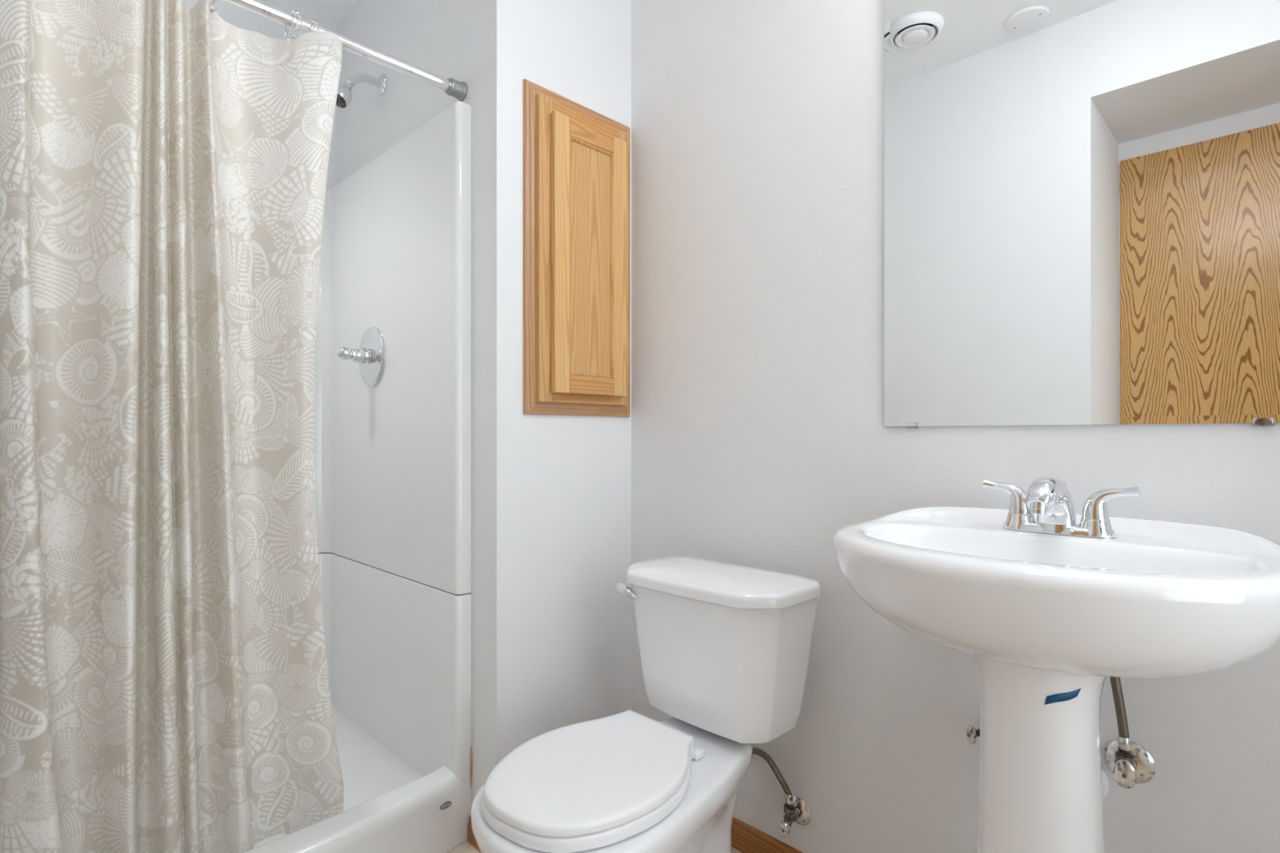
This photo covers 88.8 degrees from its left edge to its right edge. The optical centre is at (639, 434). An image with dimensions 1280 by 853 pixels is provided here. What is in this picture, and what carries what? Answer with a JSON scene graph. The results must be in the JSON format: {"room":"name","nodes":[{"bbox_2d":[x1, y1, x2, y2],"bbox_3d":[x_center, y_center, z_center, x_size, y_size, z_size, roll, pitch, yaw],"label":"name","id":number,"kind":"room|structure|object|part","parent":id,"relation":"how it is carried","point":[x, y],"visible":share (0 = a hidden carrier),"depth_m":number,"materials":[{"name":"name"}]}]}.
{"room":"bathroom","nodes":[
{"label":"bathroom","id":0,"kind":"room"},
{"bbox_2d":[184,0,336,189],"bbox_3d":[-1.581,-0.206,1.828,0.100,2.452,1.376,0,0,45],"label":"wall","id":1,"kind":"structure","parent":0,"point":[237,16],"depth_m":2.14,"materials":[{"name":"white paint"}]},
{"bbox_2d":[279,0,357,24],"bbox_3d":[-0.248,-1.482,0.821,3.410,0.100,2.027,0,0,45],"label":"ceiling","id":2,"kind":"structure","parent":0,"point":[331,11],"depth_m":2.19,"materials":[{"name":"white paint"}]},
{"bbox_2d":[336,0,631,806],"bbox_3d":[-0.543,-0.206,2.155,1.110,2.452,0.551,0,0,45],"label":"wall","id":3,"kind":"structure","parent":0,"point":[551,494],"depth_m":1.68,"materials":[{"name":"white paint"}]},
{"bbox_2d":[335,73,386,108],"bbox_3d":[-0.849,-1.040,1.958,0.060,0.141,0.159,0,0,45],"label":"showerhead","id":4,"kind":"object","parent":3,"relation":"attached to","point":[344,97],"visible":0.91,"depth_m":1.94,"materials":[{"name":"silver metal"}]},
{"bbox_3d":[-0.833,-1.066,1.974,0.024,0.054,0.105,0,0,45],"label":"arm","id":5,"kind":"part","parent":4,"relation":"part of","materials":[{"name":"silver metal"}]},
{"bbox_2d":[470,746,471,786],"bbox_3d":[-0.426,0.835,1.646,0.003,0.100,0.003,0,0,22],"label":"trim","id":6,"kind":"structure","parent":3,"relation":"attached to","point":[470,746],"depth_m":1.65,"materials":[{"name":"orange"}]},
{"bbox_2d":[467,815,481,852],"bbox_3d":[-0.383,0.987,1.597,0.123,0.066,0.013,0,0,45],"label":"baseboard","id":7,"kind":"structure","parent":3,"relation":"attached to","point":[471,838],"depth_m":1.62,"materials":[{"name":"orange wood"}]},
{"bbox_2d":[523,79,630,417],"bbox_3d":[-0.144,-0.467,1.733,0.050,0.830,0.364,0,0,45],"label":"medicine cabinet","id":8,"kind":"object","parent":3,"relation":"attached to","point":[576,157],"visible":1,"depth_m":1.69,"materials":[{"name":"brown wood"}]},
{"bbox_3d":[-0.272,-0.467,1.629,0.015,0.830,0.036,0,0,45],"label":"casing","id":9,"kind":"part","parent":8,"relation":"part of","materials":[{"name":"brown wood"}]},
{"bbox_3d":[-0.246,-0.466,1.644,0.030,0.765,0.040,0,0,45],"label":"frame","id":10,"kind":"part","parent":8,"relation":"part of","materials":[{"name":"brown wood"}]},
{"bbox_3d":[-0.157,-0.070,1.745,0.015,0.036,0.364,0,0,45],"label":"casing","id":11,"kind":"part","parent":8,"relation":"part of","materials":[{"name":"brown wood"}]},
{"bbox_3d":[-0.157,-0.864,1.745,0.015,0.036,0.364,0,0,45],"label":"casing","id":12,"kind":"part","parent":8,"relation":"part of","materials":[{"name":"brown wood"}]},
{"bbox_3d":[-0.151,-0.826,1.740,0.030,0.045,0.229,0,0,45],"label":"frame","id":13,"kind":"part","parent":8,"relation":"part of","materials":[{"name":"brown wood"}]},
{"bbox_3d":[-0.151,-0.105,1.740,0.030,0.045,0.229,0,0,45],"label":"frame","id":14,"kind":"part","parent":8,"relation":"part of","materials":[{"name":"brown wood"}]},
{"bbox_3d":[-0.132,-0.459,1.726,0.008,0.621,0.164,0,0,45],"label":"door","id":15,"kind":"part","parent":8,"relation":"part of","materials":[{"name":"brown wood"}]},
{"bbox_3d":[-0.131,-0.787,1.725,0.019,0.048,0.152,0,0,45],"label":"door rail","id":16,"kind":"part","parent":8,"relation":"part of","materials":[{"name":"brown wood"}]},
{"bbox_3d":[-0.131,-0.130,1.725,0.019,0.048,0.152,0,0,45],"label":"door rail","id":17,"kind":"part","parent":8,"relation":"part of","materials":[{"name":"brown wood"}]},
{"bbox_3d":[-0.056,-0.466,1.835,0.030,0.765,0.040,0,0,45],"label":"frame","id":18,"kind":"part","parent":8,"relation":"part of","materials":[{"name":"brown wood"}]},
{"bbox_3d":[-0.041,-0.467,1.861,0.015,0.830,0.036,0,0,45],"label":"casing","id":19,"kind":"part","parent":8,"relation":"part of","materials":[{"name":"brown wood"}]},
{"bbox_2d":[446,840,742,852],"bbox_3d":[-0.248,1.070,0.821,3.410,0.100,2.027,0,0,45],"label":"floor","id":20,"kind":"structure","parent":0,"point":[465,846],"depth_m":1.61,"materials":[{"name":"beige tile"}]},
{"bbox_2d":[242,101,471,852],"bbox_3d":[-1.038,0.092,1.642,0.932,1.854,0.874,0,0,45],"label":"shower stall","id":21,"kind":"object","parent":20,"relation":"on","point":[393,455],"visible":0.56,"depth_m":1.81,"materials":[{"name":"white plastic"}]},
{"bbox_2d":[335,326,386,386],"bbox_3d":[-0.845,-0.237,1.936,0.178,0.178,0.107,0,0,45],"label":"shower valve","id":22,"kind":"object","parent":21,"relation":"attached to","point":[371,354],"visible":1,"depth_m":1.93,"materials":[{"name":"silver metal"}]},
{"bbox_3d":[-0.869,-0.239,1.911,0.045,0.039,0.037,0,0,45],"label":"handle","id":23,"kind":"part","parent":22,"relation":"part of","materials":[{"name":"silver metal"}]},
{"bbox_2d":[471,555,821,852],"bbox_3d":[0.000,0.656,1.288,0.433,0.725,0.688,0,0,45],"label":"toilet","id":24,"kind":"object","parent":20,"relation":"on","point":[724,648],"visible":1,"depth_m":1.28,"materials":[{"name":"white ceramic"}]},
{"bbox_3d":[-0.083,0.632,1.206,0.340,0.023,0.427,0,0,45],"label":"seat","id":25,"kind":"part","parent":24,"relation":"part of","materials":[{"name":"white plastic"}]},
{"bbox_3d":[-0.083,0.611,1.206,0.330,0.018,0.421,0,0,45],"label":"lid","id":26,"kind":"part","parent":24,"relation":"part of","materials":[{"name":"white plastic"}]},
{"bbox_3d":[-0.034,0.832,1.239,0.360,0.374,0.571,0,0,45],"label":"bowl","id":27,"kind":"part","parent":24,"relation":"part of","materials":[{"name":"white ceramic"}]},
{"bbox_3d":[-0.030,0.354,1.486,0.020,0.027,0.073,0,0,-31],"label":"lever arm","id":28,"kind":"part","parent":24,"relation":"part of","materials":[{"name":"silver metal"}]},
{"bbox_3d":[0.160,0.315,1.448,0.433,0.042,0.237,0,0,45],"label":"tank lid","id":29,"kind":"part","parent":24,"relation":"part of","materials":[{"name":"white ceramic"}]},
{"bbox_3d":[0.160,0.481,1.448,0.417,0.290,0.216,0,0,45],"label":"tank","id":30,"kind":"part","parent":24,"relation":"part of","materials":[{"name":"white ceramic"}]},
{"bbox_2d":[832,506,1279,852],"bbox_3d":[0.575,0.577,0.958,0.571,0.885,0.470,0,0,45],"label":"pedestal sink","id":31,"kind":"object","parent":20,"relation":"on","point":[1037,615],"depth_m":0.87,"materials":[{"name":"white ceramic"}]},
{"bbox_2d":[832,506,1279,678],"bbox_3d":[0.575,0.221,0.958,0.571,0.174,0.470,0,0,45],"label":"basin","id":32,"kind":"object","parent":31,"relation":"in","point":[1156,598],"depth_m":0.80,"materials":[{"name":"white ceramic"}]},
{"bbox_2d":[982,476,1140,537],"bbox_3d":[0.673,0.112,1.049,0.170,0.092,0.170,0,0,3],"label":"faucet","id":33,"kind":"object","parent":31,"relation":"on","point":[1048,498],"visible":1,"depth_m":1.02,"materials":[{"name":"silver metal"}]},
{"bbox_3d":[0.626,0.105,1.110,0.075,0.056,0.036,0,0,45],"label":"lever","id":34,"kind":"part","parent":33,"relation":"part of","materials":[{"name":"silver metal"}]},
{"bbox_3d":[0.639,0.143,1.096,0.051,0.024,0.051,0,0,45],"label":"handle","id":35,"kind":"part","parent":33,"relation":"part of","materials":[{"name":"silver metal"}]},
{"bbox_3d":[0.642,0.111,1.026,0.058,0.091,0.144,0,0,45],"label":"spout","id":36,"kind":"part","parent":33,"relation":"part of","materials":[{"name":"silver metal"}]},
{"bbox_3d":[0.676,0.151,1.060,0.156,0.013,0.054,0,0,45],"label":"plate","id":37,"kind":"part","parent":33,"relation":"part of","materials":[{"name":"silver metal"}]},
{"bbox_3d":[0.713,0.143,1.023,0.051,0.024,0.051,0,0,45],"label":"handle","id":38,"kind":"part","parent":33,"relation":"part of","materials":[{"name":"silver metal"}]},
{"bbox_3d":[0.727,0.105,1.009,0.075,0.056,0.036,0,0,45],"label":"lever","id":39,"kind":"part","parent":33,"relation":"part of","materials":[{"name":"silver metal"}]},
{"bbox_3d":[0.561,0.347,0.866,0.043,0.027,0.006,0,0,12],"label":"tape strip","id":40,"kind":"part","parent":31,"relation":"part of","materials":[{"name":"blue plastic"}]},
{"bbox_2d":[631,0,1279,852],"bbox_3d":[0.825,-0.206,1.112,2.300,2.452,0.100,0,0,45],"label":"wall","id":41,"kind":"structure","parent":0,"point":[759,434],"depth_m":1.45,"materials":[{"name":"white paint"}]},
{"bbox_2d":[731,817,803,852],"bbox_3d":[0.754,0.987,1.102,2.186,0.066,0.013,0,0,45],"label":"baseboard","id":42,"kind":"structure","parent":41,"relation":"attached to","point":[745,838],"depth_m":1.57,"materials":[{"name":"orange wood"}]},
{"bbox_2d":[777,795,810,838],"bbox_3d":[0.338,0.861,1.472,0.062,0.065,0.076,0,0,45],"label":"shutoff valve","id":43,"kind":"object","parent":41,"relation":"attached to","point":[798,812],"visible":0.95,"depth_m":1.47,"materials":[{"name":"silver metal"}]},
{"bbox_2d":[752,747,793,804],"bbox_3d":[0.250,0.729,1.562,0.264,0.200,0.059,0,0,37],"label":"supply hose","id":44,"kind":"object","parent":43,"relation":"attached to","point":[788,794],"visible":0.44,"depth_m":1.49,"materials":[{"name":"metal"}]},
{"bbox_3d":[0.319,0.874,1.447,0.025,0.037,0.012,0,0,29],"label":"handle","id":45,"kind":"part","parent":43,"relation":"part of","materials":[{"name":"silver metal"}]},
{"bbox_2d":[966,724,979,744],"bbox_3d":[0.630,0.538,1.184,0.059,0.060,0.072,0,0,45],"label":"shutoff valve","id":46,"kind":"object","parent":41,"relation":"attached to","point":[971,733],"visible":0.34,"depth_m":1.17,"materials":[{"name":"silver metal"}]},
{"bbox_2d":[884,0,1279,428],"bbox_3d":[0.937,-0.489,0.923,1.214,0.952,0.009,0,0,45],"label":"wall mirror","id":47,"kind":"object","parent":41,"relation":"attached to","point":[1082,197],"visible":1,"depth_m":1.11,"materials":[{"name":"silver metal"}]},
{"bbox_2d":[1101,767,1109,798],"bbox_3d":[0.709,0.541,1.069,0.078,0.162,0.124,0,0,45],"label":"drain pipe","id":48,"kind":"object","parent":41,"relation":"attached to","point":[1105,785],"visible":0.03,"depth_m":1.08,"materials":[{"name":"white plastic"}]},
{"bbox_2d":[1103,739,1155,788],"bbox_3d":[0.772,0.533,1.040,0.068,0.068,0.076,0,0,45],"label":"shutoff valve","id":49,"kind":"object","parent":41,"relation":"attached to","point":[1135,766],"visible":0.99,"depth_m":1.04,"materials":[{"name":"silver metal"}]},
{"bbox_2d":[1109,677,1130,751],"bbox_3d":[0.750,0.401,1.030,0.061,0.197,0.017,0,0,-22],"label":"supply hose","id":50,"kind":"object","parent":49,"relation":"attached to","point":[1124,740],"visible":0.59,"depth_m":1.03,"materials":[{"name":"metal"}]},
{"bbox_3d":[0.753,0.527,1.015,0.029,0.043,0.013,0,0,39],"label":"handle","id":51,"kind":"part","parent":49,"relation":"part of","materials":[{"name":"silver metal"}]},
{"bbox_3d":[-0.716,-0.206,0.351,3.210,2.452,0.501,0,0,45],"label":"wall","id":52,"kind":"structure","parent":0,"visible":0},
{"bbox_2d":[222,0,467,101],"bbox_3d":[-0.763,-0.881,1.368,0.047,0.047,0.874,0,0,45],"label":"curtain rod","id":53,"kind":"object","parent":52,"relation":"attached to","point":[458,90],"visible":0.97,"depth_m":1.50,"materials":[{"name":"silver metal"}]},
{"bbox_2d":[0,0,343,852],"bbox_3d":[-0.892,0.035,1.336,0.251,1.814,0.608,0,0,45],"label":"shower curtain","id":54,"kind":"object","parent":53,"relation":"hanging from","point":[165,682],"visible":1,"depth_m":1.26,"materials":[{"name":"fabric"}]},
{"bbox_2d":[209,0,220,12],"bbox_3d":[-0.843,-0.870,1.288,0.060,0.067,0.012,0,0,33],"label":"curtain ring","id":55,"kind":"object","parent":53,"relation":"hanging from","point":[213,7],"visible":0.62,"depth_m":1.28,"materials":[{"name":"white plastic"}]},
{"bbox_2d":[284,9,302,39],"bbox_3d":[-0.739,-0.870,1.393,0.060,0.067,0.012,0,0,38],"label":"curtain ring","id":56,"kind":"object","parent":53,"relation":"hanging from","point":[299,20],"visible":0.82,"depth_m":1.38,"materials":[{"name":"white plastic"}]},
{"bbox_2d":[312,18,319,31],"bbox_3d":[-0.706,-0.870,1.425,0.012,0.067,0.060,0,0,-25],"label":"curtain ring","id":57,"kind":"object","parent":53,"relation":"hanging from","point":[316,23],"visible":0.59,"depth_m":1.40,"materials":[{"name":"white plastic"}]}
]}

